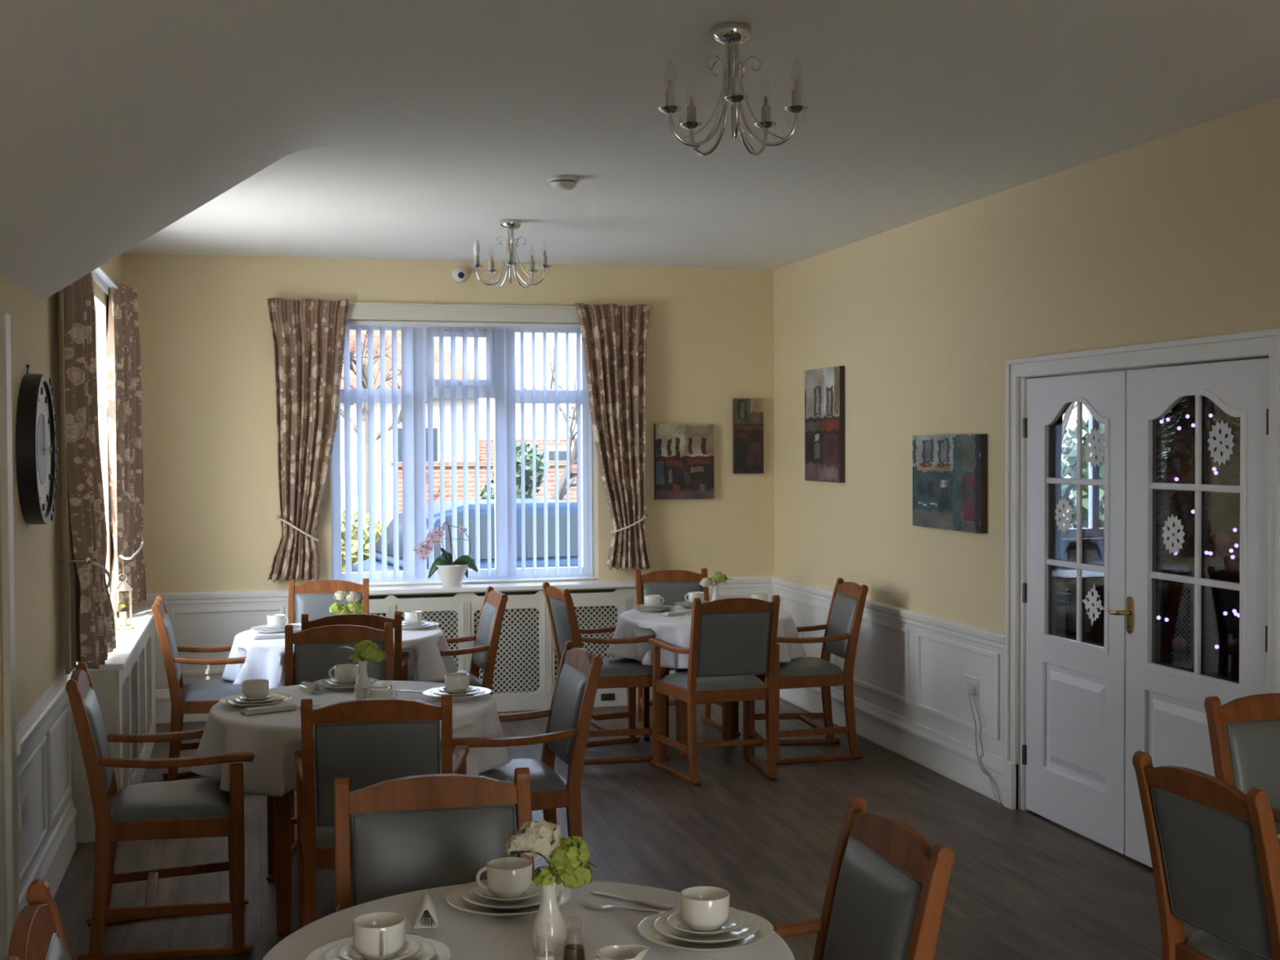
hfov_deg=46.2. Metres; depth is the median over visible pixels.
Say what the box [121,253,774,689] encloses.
wall
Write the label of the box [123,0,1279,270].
ceiling
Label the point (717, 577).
bunch
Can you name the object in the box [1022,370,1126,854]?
door
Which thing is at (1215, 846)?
armchair
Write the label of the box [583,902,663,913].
fork
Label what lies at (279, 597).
trim
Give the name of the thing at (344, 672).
teacup
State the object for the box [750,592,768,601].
teacup
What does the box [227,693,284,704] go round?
plate
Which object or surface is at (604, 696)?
vent
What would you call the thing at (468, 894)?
plate
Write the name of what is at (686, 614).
saucer
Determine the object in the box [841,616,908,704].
trim
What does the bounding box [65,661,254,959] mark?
armchair
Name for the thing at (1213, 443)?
snowflake
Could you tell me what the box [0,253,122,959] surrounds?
wall
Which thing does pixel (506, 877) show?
teacup
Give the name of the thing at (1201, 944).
seat cushion
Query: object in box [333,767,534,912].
armchair
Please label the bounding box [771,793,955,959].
armchair
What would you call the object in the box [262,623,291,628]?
saucer
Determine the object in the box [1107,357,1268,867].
door
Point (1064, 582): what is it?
door glass
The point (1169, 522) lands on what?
snowflake
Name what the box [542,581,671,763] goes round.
armchair
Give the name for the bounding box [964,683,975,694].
plug
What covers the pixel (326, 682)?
plate
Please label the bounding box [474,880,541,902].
saucer
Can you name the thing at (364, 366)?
bare tree
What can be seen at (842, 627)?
armchair
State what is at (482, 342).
house
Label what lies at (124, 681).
lattice grille
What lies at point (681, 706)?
round table
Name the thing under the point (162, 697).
baseboard
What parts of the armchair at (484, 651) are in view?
armrest, armrest, leg, backrest, crest rail, leg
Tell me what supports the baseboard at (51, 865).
attached to the wall at (38, 579)
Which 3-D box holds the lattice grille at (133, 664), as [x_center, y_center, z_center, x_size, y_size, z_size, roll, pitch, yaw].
[-2.433,1.147,7.187,0.006,0.542,0.417,-1,1,-14]
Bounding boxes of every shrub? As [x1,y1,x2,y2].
[341,506,381,572]
[480,440,551,499]
[1061,399,1185,528]
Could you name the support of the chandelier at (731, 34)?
hanging from the ceiling at (461, 114)
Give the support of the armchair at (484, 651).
on the floor
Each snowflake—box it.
[1054,497,1073,533]
[1081,582,1104,626]
[1084,426,1104,468]
[1161,514,1185,555]
[1207,419,1234,465]
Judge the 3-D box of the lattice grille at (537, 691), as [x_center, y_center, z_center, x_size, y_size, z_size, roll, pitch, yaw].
[-0.842,1.082,9.488,0.437,0.550,0.006,-1,1,-14]
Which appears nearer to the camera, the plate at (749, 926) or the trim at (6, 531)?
the plate at (749, 926)
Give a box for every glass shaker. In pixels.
[382,684,392,693]
[534,951,555,959]
[563,943,584,959]
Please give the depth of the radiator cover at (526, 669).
9.52 m
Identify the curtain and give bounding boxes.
[56,271,116,674]
[106,279,146,612]
[266,297,350,582]
[574,302,652,570]
[1052,415,1062,570]
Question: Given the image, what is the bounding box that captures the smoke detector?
[547,174,578,191]
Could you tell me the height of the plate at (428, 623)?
0.019 m
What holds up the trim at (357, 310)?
attached to the wall at (211, 504)
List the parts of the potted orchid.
flower, flower, flower, flower, flower, flower, flower, flower, flower, flower, flower, flower, stem, pot, stem, flower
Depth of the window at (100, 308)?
8.02 m
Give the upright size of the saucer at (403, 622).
0.018 m
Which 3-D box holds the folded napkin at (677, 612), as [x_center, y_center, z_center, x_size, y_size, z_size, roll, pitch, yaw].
[0.203,0.732,8.256,0.190,0.017,0.052,-1,2,-42]
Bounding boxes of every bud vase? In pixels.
[354,659,372,699]
[530,871,567,956]
[710,584,719,601]
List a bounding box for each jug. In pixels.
[362,685,398,698]
[589,944,650,959]
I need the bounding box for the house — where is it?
[455,338,577,461]
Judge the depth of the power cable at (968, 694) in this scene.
7.21 m
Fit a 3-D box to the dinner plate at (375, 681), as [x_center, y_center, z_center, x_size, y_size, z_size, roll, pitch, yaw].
[-1.139,0.794,5.818,0.256,0.023,0.256,-1,1,-14]
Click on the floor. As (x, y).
(1024, 885)
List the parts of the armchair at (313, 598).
leg, backrest, crest rail, leg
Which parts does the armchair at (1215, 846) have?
leg, rail, crest rail, backrest, leg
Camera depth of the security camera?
9.47 m
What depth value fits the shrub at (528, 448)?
18.23 m
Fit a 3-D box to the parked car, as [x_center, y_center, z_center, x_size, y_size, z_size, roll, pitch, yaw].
[-0.905,0.939,15.690,4.084,1.460,1.736,-1,1,-22]
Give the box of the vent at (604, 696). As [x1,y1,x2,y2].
[600,693,614,701]
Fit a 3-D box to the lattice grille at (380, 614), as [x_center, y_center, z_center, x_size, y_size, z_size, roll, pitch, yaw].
[-1.757,1.091,9.254,0.437,0.550,0.006,-1,1,-14]
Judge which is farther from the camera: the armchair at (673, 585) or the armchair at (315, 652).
the armchair at (673, 585)
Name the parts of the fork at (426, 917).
handle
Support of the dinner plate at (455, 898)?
on the tablecloth at (468, 935)
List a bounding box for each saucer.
[235,692,275,702]
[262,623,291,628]
[327,676,358,684]
[337,937,419,959]
[401,620,427,625]
[437,685,476,694]
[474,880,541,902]
[640,604,664,608]
[666,911,742,935]
[684,600,708,604]
[684,613,692,617]
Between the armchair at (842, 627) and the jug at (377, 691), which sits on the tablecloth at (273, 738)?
the jug at (377, 691)
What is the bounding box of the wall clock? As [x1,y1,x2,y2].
[15,364,57,524]
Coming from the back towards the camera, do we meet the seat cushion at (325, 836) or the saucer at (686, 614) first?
the saucer at (686, 614)
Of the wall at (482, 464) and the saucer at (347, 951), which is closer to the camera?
the saucer at (347, 951)
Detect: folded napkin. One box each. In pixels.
[240,702,297,715]
[252,633,284,639]
[298,681,322,693]
[413,892,438,928]
[661,609,692,616]
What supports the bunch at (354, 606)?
in the jug
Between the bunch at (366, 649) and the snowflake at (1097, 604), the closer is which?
the bunch at (366, 649)
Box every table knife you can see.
[298,684,320,692]
[397,689,423,692]
[591,891,672,910]
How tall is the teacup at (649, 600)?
0.062 m
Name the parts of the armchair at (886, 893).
armrest, leg, backrest, crest rail, leg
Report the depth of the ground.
57.67 m
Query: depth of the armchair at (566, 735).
5.36 m
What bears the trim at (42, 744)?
attached to the wall at (38, 579)
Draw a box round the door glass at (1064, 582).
[1052,569,1104,647]
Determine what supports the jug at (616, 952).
on the tablecloth at (468, 935)
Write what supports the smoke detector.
attached to the ceiling at (461, 114)
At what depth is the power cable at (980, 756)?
7.17 m
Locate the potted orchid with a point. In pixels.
(451, 573)
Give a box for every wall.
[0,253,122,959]
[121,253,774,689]
[391,460,577,513]
[773,97,1279,809]
[1062,416,1239,570]
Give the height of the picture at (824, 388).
0.690 m
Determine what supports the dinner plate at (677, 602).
on the tablecloth at (675, 630)
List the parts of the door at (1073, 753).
raised panel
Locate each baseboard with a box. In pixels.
[18,799,76,913]
[155,688,208,723]
[649,670,675,699]
[779,686,1004,804]
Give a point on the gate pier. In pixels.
(574, 467)
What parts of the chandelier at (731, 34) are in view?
bulb stem, bulb stem, arm, arm, arm, bulb stem, arm, bulb stem, arm, bulb stem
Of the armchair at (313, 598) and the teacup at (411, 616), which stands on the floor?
the armchair at (313, 598)
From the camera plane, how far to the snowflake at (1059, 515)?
6.53 m
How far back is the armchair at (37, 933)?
2.48 m
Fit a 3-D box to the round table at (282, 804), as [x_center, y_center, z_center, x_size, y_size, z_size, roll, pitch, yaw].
[-1.043,1.188,5.510,0.960,0.738,0.960,-1,1,-14]
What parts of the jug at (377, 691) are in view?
jug handle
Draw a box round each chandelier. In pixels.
[470,219,551,288]
[657,21,808,155]
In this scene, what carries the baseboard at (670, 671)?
attached to the wall at (211, 504)
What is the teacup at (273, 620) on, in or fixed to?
on the saucer at (267, 626)
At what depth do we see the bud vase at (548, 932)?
2.75 m
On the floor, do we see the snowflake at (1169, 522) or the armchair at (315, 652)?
the armchair at (315, 652)
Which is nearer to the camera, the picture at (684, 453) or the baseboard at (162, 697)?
the baseboard at (162, 697)
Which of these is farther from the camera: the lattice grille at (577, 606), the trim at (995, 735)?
the lattice grille at (577, 606)
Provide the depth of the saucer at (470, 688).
5.56 m
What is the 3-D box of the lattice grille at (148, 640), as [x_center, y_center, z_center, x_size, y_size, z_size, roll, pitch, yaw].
[-2.676,1.126,8.136,0.006,0.542,0.417,-1,1,-14]
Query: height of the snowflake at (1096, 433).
0.176 m
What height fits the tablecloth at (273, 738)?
0.245 m
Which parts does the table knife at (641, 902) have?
blade, handle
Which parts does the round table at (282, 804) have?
leg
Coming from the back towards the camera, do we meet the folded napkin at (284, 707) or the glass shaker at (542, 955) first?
the folded napkin at (284, 707)
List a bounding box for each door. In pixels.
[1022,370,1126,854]
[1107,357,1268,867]
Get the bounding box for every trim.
[0,311,18,956]
[16,671,72,768]
[17,735,48,888]
[47,702,71,827]
[92,266,117,296]
[132,589,288,609]
[169,605,284,675]
[346,302,579,322]
[707,576,773,592]
[708,591,761,596]
[771,576,1005,656]
[779,592,835,664]
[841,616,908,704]
[916,631,999,739]
[1003,328,1279,838]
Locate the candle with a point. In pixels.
(122, 615)
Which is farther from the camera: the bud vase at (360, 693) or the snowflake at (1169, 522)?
the snowflake at (1169, 522)
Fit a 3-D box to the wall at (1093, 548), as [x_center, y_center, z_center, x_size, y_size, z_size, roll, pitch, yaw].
[3.107,0.099,11.458,4.704,2.800,0.250,-1,1,-14]
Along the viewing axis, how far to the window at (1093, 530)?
11.58 m
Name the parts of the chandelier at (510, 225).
bulb, arm, arm, arm, arm, arm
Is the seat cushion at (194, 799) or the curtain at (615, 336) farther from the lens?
the curtain at (615, 336)
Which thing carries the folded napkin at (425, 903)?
on the tablecloth at (468, 935)
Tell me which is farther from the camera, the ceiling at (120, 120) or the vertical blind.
the vertical blind
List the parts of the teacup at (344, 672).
cup handle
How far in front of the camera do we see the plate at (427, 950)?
2.71 m
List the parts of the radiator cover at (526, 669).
panel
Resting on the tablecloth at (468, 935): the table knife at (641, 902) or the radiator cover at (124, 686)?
the table knife at (641, 902)
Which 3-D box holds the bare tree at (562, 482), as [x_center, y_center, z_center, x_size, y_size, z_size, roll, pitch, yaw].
[-0.560,-1.042,22.112,3.116,5.165,3.824,0,1,21]
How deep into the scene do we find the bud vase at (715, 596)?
8.43 m
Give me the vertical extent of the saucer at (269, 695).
0.018 m
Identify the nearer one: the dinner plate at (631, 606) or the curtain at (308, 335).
the dinner plate at (631, 606)
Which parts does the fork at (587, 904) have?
handle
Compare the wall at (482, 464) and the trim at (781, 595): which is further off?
the wall at (482, 464)
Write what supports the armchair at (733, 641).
on the floor
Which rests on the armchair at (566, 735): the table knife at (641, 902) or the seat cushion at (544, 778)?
the seat cushion at (544, 778)
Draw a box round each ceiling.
[0,0,379,299]
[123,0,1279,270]
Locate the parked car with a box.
[351,497,577,572]
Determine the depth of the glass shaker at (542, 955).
2.65 m
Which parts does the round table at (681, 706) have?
leg, leg, leg, leg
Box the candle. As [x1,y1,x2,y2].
[119,611,127,626]
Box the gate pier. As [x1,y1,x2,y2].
[571,464,577,502]
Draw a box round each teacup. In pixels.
[242,679,268,698]
[266,613,288,626]
[328,663,358,681]
[351,911,404,959]
[404,610,422,622]
[444,672,470,691]
[475,857,532,897]
[644,595,664,605]
[680,886,729,930]
[684,591,704,602]
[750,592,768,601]
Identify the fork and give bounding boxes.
[417,700,440,703]
[422,910,431,927]
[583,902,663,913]
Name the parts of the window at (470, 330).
sash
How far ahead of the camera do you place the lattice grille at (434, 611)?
9.39 m
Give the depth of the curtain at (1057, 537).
11.24 m
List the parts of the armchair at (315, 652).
leg, leg, crest rail, backrest, leg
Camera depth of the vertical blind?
9.62 m
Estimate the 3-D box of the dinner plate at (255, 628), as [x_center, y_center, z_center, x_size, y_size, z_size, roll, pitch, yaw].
[-1.838,0.756,7.579,0.256,0.023,0.256,-1,1,-14]
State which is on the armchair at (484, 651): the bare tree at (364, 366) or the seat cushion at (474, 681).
the seat cushion at (474, 681)
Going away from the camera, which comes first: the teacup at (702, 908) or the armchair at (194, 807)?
the teacup at (702, 908)
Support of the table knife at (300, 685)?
in the folded napkin at (311, 686)
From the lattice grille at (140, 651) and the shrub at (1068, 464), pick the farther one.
the shrub at (1068, 464)
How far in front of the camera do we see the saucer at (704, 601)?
8.63 m
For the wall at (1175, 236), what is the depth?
7.33 m
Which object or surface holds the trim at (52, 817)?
attached to the wall at (38, 579)
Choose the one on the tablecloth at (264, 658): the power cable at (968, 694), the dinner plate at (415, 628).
the dinner plate at (415, 628)
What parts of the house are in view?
pane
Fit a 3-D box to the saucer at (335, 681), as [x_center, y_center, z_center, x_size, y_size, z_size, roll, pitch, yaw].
[-1.140,0.781,5.827,0.144,0.018,0.144,-1,1,-14]
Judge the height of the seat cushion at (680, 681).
0.064 m
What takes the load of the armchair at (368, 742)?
on the floor
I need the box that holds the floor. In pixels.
[53,697,1201,959]
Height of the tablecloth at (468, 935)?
0.245 m
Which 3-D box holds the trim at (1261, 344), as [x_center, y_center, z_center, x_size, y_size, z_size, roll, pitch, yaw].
[1.992,0.498,6.019,0.160,2.065,1.920,-1,1,-14]
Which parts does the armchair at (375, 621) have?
leg, crest rail, backrest, leg, leg, armrest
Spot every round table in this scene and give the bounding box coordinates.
[273,790,291,933]
[666,667,755,757]
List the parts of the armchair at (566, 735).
armrest, armrest, seat rail, rail, leg, backrest, crest rail, leg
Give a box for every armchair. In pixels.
[2,878,71,959]
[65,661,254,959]
[151,595,245,781]
[266,622,393,882]
[288,577,368,623]
[293,611,409,800]
[293,694,469,929]
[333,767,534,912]
[430,586,507,695]
[440,640,603,871]
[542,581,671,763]
[634,568,741,741]
[648,595,780,786]
[755,577,868,764]
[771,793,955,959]
[1132,750,1279,959]
[1204,693,1279,834]
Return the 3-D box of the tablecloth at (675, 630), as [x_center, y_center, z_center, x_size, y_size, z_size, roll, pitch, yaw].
[0.368,0.863,8.314,1.095,0.246,1.033,-1,2,-39]
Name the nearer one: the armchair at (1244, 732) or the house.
the armchair at (1244, 732)
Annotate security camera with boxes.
[451,267,466,283]
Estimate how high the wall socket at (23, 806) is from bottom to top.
0.086 m
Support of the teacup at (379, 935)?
on the saucer at (347, 951)
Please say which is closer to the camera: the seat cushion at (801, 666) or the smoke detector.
the smoke detector
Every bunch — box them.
[328,591,364,614]
[335,639,386,662]
[505,819,596,888]
[699,572,733,586]
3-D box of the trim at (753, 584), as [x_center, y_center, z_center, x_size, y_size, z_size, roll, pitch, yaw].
[0.437,0.705,9.973,0.976,0.103,0.034,-1,1,-14]
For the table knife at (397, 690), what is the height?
0.007 m
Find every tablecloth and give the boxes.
[190,680,511,796]
[221,622,457,688]
[262,880,795,959]
[606,605,805,668]
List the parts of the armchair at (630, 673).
leg, crest rail, backrest, leg, armrest, armrest, seat rail, leg, leg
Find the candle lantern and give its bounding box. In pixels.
[112,573,134,631]
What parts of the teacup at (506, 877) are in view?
cup handle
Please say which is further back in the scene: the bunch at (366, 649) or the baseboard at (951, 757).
the baseboard at (951, 757)
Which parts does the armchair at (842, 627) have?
rail, leg, armrest, seat rail, armrest, leg, backrest, crest rail, leg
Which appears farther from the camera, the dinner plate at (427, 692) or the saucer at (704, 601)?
the saucer at (704, 601)
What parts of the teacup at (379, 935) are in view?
cup handle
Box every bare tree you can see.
[340,330,426,519]
[515,337,577,500]
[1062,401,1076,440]
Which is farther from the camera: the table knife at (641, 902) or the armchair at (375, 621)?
the armchair at (375, 621)
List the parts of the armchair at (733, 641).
leg, armrest, seat rail, leg, rail, backrest, crest rail, leg, leg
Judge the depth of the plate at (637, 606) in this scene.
8.42 m
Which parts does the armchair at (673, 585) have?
leg, leg, crest rail, backrest, leg, leg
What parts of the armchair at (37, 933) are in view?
leg, crest rail, leg, backrest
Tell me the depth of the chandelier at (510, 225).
7.79 m
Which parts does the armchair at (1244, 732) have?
leg, crest rail, backrest, armrest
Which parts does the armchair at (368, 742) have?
armrest, leg, seat rail, leg, rail, crest rail, backrest, leg, armrest, leg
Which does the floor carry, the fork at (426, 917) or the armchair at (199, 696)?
the armchair at (199, 696)
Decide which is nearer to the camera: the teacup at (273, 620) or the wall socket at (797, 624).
the teacup at (273, 620)
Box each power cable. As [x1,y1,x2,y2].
[968,693,1001,804]
[971,693,999,804]
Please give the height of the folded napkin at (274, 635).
0.017 m
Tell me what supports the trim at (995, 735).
attached to the wall at (1175, 236)
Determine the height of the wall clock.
0.556 m
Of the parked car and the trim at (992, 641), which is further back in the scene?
the parked car
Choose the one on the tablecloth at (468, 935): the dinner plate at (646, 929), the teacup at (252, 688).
the dinner plate at (646, 929)
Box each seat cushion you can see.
[110,777,230,821]
[180,679,243,700]
[315,810,351,847]
[430,670,482,687]
[478,758,566,792]
[599,657,652,676]
[661,671,764,690]
[779,657,843,676]
[1182,929,1262,959]
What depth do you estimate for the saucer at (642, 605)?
8.43 m
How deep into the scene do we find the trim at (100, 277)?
7.56 m
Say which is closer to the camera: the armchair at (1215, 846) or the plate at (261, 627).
the armchair at (1215, 846)
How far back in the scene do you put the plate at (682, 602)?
8.62 m
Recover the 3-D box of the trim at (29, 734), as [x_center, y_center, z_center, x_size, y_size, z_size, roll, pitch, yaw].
[-2.183,0.870,5.531,0.034,0.103,1.560,-1,1,-14]
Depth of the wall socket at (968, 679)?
7.30 m
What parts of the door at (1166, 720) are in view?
lever, handle, raised panel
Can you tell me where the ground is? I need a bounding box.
[1062,477,1084,528]
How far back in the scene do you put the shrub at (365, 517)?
17.00 m
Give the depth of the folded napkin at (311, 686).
5.71 m
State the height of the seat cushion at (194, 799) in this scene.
0.064 m
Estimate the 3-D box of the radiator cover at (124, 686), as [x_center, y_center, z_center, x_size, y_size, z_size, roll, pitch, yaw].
[-2.640,1.131,7.480,0.325,0.775,2.350,-1,1,-14]
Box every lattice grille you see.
[121,678,128,787]
[131,662,136,775]
[138,649,143,753]
[146,638,150,733]
[368,613,386,617]
[401,610,457,668]
[474,608,539,693]
[555,605,617,688]
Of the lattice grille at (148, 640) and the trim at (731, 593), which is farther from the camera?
the trim at (731, 593)
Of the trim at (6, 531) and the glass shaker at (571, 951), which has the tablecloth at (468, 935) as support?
the glass shaker at (571, 951)
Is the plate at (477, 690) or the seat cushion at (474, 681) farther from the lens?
the seat cushion at (474, 681)
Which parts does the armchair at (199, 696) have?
crest rail, leg, leg, backrest, seat rail, armrest, armrest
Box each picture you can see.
[653,423,714,499]
[733,398,764,473]
[804,365,844,482]
[912,434,986,533]
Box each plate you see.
[218,693,291,708]
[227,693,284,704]
[250,624,301,633]
[256,624,297,630]
[305,933,450,959]
[312,677,379,690]
[320,678,373,687]
[323,935,436,959]
[401,621,433,626]
[401,621,438,630]
[422,686,491,701]
[431,686,484,697]
[445,879,572,917]
[461,881,559,910]
[630,604,675,612]
[635,604,670,608]
[638,908,773,952]
[653,910,759,944]
[674,601,692,608]
[679,601,709,605]
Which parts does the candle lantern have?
corner post, corner post, corner post, corner post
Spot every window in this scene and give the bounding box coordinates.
[93,294,109,592]
[330,324,593,582]
[1062,411,1162,537]
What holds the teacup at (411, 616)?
on the saucer at (403, 622)
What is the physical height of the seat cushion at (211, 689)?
0.064 m
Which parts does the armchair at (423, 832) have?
leg, armrest, crest rail, backrest, leg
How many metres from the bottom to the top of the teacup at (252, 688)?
0.062 m
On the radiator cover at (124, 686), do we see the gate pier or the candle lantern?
the candle lantern
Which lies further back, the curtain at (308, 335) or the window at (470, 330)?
the window at (470, 330)
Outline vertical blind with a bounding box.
[332,320,592,581]
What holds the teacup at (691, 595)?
on the saucer at (704, 601)
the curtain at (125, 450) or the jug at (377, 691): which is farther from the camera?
the curtain at (125, 450)
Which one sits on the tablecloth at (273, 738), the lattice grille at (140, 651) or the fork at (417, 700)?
the fork at (417, 700)
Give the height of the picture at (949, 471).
0.474 m
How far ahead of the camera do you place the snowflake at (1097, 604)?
6.31 m
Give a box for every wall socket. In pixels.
[18,795,27,831]
[794,621,803,637]
[964,674,978,696]
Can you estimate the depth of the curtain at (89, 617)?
6.00 m
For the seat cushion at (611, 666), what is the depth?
8.01 m
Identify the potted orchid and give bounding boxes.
[413,520,478,586]
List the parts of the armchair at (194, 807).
crest rail, leg, leg, backrest, rail, armrest, seat rail, armrest, leg, leg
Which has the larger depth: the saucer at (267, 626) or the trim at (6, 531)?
the saucer at (267, 626)
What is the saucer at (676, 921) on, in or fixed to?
on the plate at (749, 926)
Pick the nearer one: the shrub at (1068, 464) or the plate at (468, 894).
the plate at (468, 894)
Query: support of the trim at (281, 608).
attached to the wall at (211, 504)
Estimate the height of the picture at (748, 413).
0.500 m
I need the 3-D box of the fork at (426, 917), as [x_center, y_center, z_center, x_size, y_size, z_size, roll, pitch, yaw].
[-0.423,0.855,2.976,0.020,0.007,0.202,0,1,-8]
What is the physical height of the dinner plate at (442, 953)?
0.023 m
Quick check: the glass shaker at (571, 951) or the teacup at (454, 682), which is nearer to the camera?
the glass shaker at (571, 951)
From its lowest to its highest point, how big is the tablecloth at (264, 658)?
0.245 m
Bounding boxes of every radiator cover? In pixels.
[70,606,155,843]
[294,576,637,711]
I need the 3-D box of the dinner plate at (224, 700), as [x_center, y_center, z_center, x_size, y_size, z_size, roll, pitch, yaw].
[-1.396,0.804,5.442,0.256,0.023,0.256,-1,1,-14]

